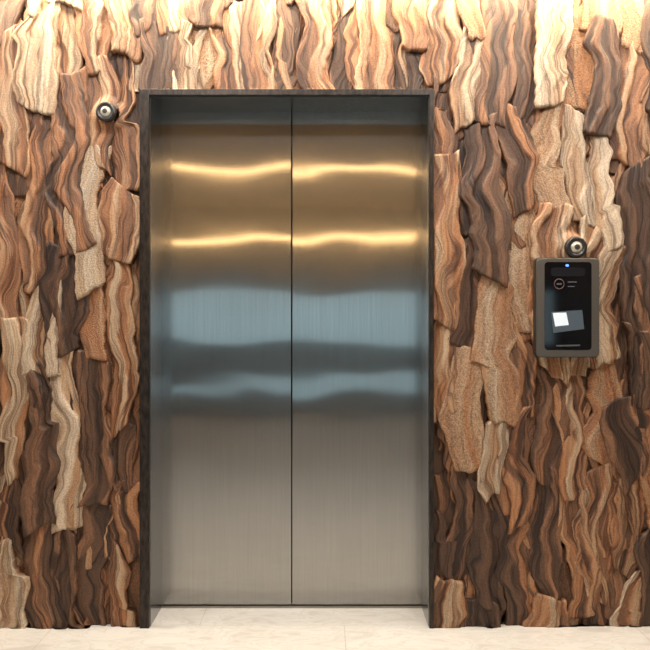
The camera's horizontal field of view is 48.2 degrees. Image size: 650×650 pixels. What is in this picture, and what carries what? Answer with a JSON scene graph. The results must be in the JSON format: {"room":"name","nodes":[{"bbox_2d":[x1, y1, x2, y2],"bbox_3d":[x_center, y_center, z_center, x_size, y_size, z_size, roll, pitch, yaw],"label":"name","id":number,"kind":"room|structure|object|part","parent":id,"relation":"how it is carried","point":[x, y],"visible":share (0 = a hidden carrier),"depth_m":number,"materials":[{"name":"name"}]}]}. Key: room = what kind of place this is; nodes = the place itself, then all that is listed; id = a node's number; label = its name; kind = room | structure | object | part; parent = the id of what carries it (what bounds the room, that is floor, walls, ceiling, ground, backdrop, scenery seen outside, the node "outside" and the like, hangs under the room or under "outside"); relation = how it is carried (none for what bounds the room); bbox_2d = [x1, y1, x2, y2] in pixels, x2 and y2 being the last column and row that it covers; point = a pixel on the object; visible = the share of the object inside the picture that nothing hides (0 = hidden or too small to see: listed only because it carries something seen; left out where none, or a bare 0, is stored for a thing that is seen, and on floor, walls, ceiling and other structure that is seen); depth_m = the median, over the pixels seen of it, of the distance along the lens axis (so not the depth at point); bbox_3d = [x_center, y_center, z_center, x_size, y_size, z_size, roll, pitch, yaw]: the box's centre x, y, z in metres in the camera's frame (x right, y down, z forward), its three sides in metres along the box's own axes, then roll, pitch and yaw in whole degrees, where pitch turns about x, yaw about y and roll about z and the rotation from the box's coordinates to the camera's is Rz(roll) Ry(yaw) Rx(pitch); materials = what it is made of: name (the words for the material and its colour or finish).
{"room":"elevator lobby","nodes":[
{"label":"elevator lobby","id":0,"kind":"room"},
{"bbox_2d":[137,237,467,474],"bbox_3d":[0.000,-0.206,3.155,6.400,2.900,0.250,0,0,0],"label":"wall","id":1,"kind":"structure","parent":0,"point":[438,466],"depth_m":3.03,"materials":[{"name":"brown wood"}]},
{"bbox_2d":[140,89,149,627],"bbox_3d":[-0.741,0.139,3.086,0.039,2.211,0.224,0,0,0],"label":"frame","id":2,"kind":"object","parent":1,"relation":"attached to","point":[144,93],"visible":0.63,"depth_m":2.97,"materials":[{"name":"brown metal"}]},
{"bbox_2d":[150,97,161,625],"bbox_3d":[-0.720,0.150,3.096,0.002,2.185,0.205,0,0,0],"label":"reveal","id":3,"kind":"object","parent":1,"relation":"attached to","point":[155,112],"visible":1,"depth_m":3.06,"materials":[{"name":"metal"}]},
{"bbox_2d":[149,89,428,603],"bbox_3d":[-0.147,0.130,3.102,1.209,2.204,0.256,0,0,0],"label":"elevator door","id":4,"kind":"structure","parent":1,"relation":"in","point":[292,218],"depth_m":3.20,"materials":[{"name":"metal"}]},
{"bbox_3d":[-0.450,0.130,3.215,0.602,2.204,0.030,0,0,0],"label":"panel","id":5,"kind":"part","parent":4,"relation":"part of","materials":[{"name":"metal"}]},
{"bbox_3d":[0.157,0.130,3.215,0.602,2.204,0.030,0,0,0],"label":"panel","id":6,"kind":"part","parent":4,"relation":"part of","materials":[{"name":"metal"}]},
{"bbox_2d":[161,603,421,607],"bbox_3d":[-0.147,1.240,3.209,1.145,0.008,0.042,0,0,0],"label":"sill","id":7,"kind":"structure","parent":1,"relation":"attached to","point":[291,605],"depth_m":3.19,"materials":[{"name":"silver metal"}]},
{"bbox_2d":[0,0,649,628],"bbox_3d":[0.000,-0.126,2.999,6.398,2.740,0.066,0,0,0],"label":"cladding","id":8,"kind":"object","parent":1,"relation":"attached to","point":[542,107],"visible":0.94,"depth_m":2.99,"materials":[{"name":"brown wood"}]},
{"bbox_2d":[96,102,116,122],"bbox_3d":[-0.891,-0.867,2.950,0.081,0.081,0.030,0,0,0],"label":"security camera","id":9,"kind":"object","parent":8,"relation":"attached to","point":[106,112],"visible":1,"depth_m":2.94,"materials":[{"name":"black metal"}]},
{"bbox_2d":[564,236,586,257],"bbox_3d":[1.020,-0.316,2.950,0.089,0.089,0.030,0,0,0],"label":"security camera","id":10,"kind":"object","parent":8,"relation":"attached to","point":[576,246],"visible":1,"depth_m":2.94,"materials":[{"name":"black metal"}]},
{"bbox_2d":[422,97,428,625],"bbox_3d":[0.427,0.150,3.096,0.002,2.185,0.205,0,0,0],"label":"reveal","id":11,"kind":"object","parent":1,"relation":"attached to","point":[425,112],"visible":1,"depth_m":3.08,"materials":[{"name":"metal"}]},
{"bbox_2d":[429,89,433,627],"bbox_3d":[0.437,0.139,3.086,0.019,2.211,0.224,0,0,0],"label":"frame","id":12,"kind":"object","parent":1,"relation":"attached to","point":[431,91],"visible":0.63,"depth_m":2.97,"materials":[{"name":"brown metal"}]},
{"bbox_2d":[533,258,598,356],"bbox_3d":[0.979,-0.070,2.976,0.258,0.403,0.108,0,0,0],"label":"panel","id":13,"kind":"object","parent":1,"relation":"attached to","point":[565,290],"visible":1,"depth_m":2.92,"materials":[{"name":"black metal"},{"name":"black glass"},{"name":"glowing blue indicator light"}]},
{"bbox_3d":[0.979,-0.077,2.926,0.189,0.354,0.004,0,0,0],"label":"screen glass","id":14,"kind":"part","parent":13,"relation":"part of","materials":[{"name":"black glass"}]},
{"bbox_2d":[0,604,649,649],"bbox_3d":[0.000,1.294,-0.135,6.600,0.100,7.530,0,0,0],"label":"floor","id":15,"kind":"structure","parent":0,"point":[172,628],"depth_m":2.92,"materials":[{"name":"beige stone"}]}
]}

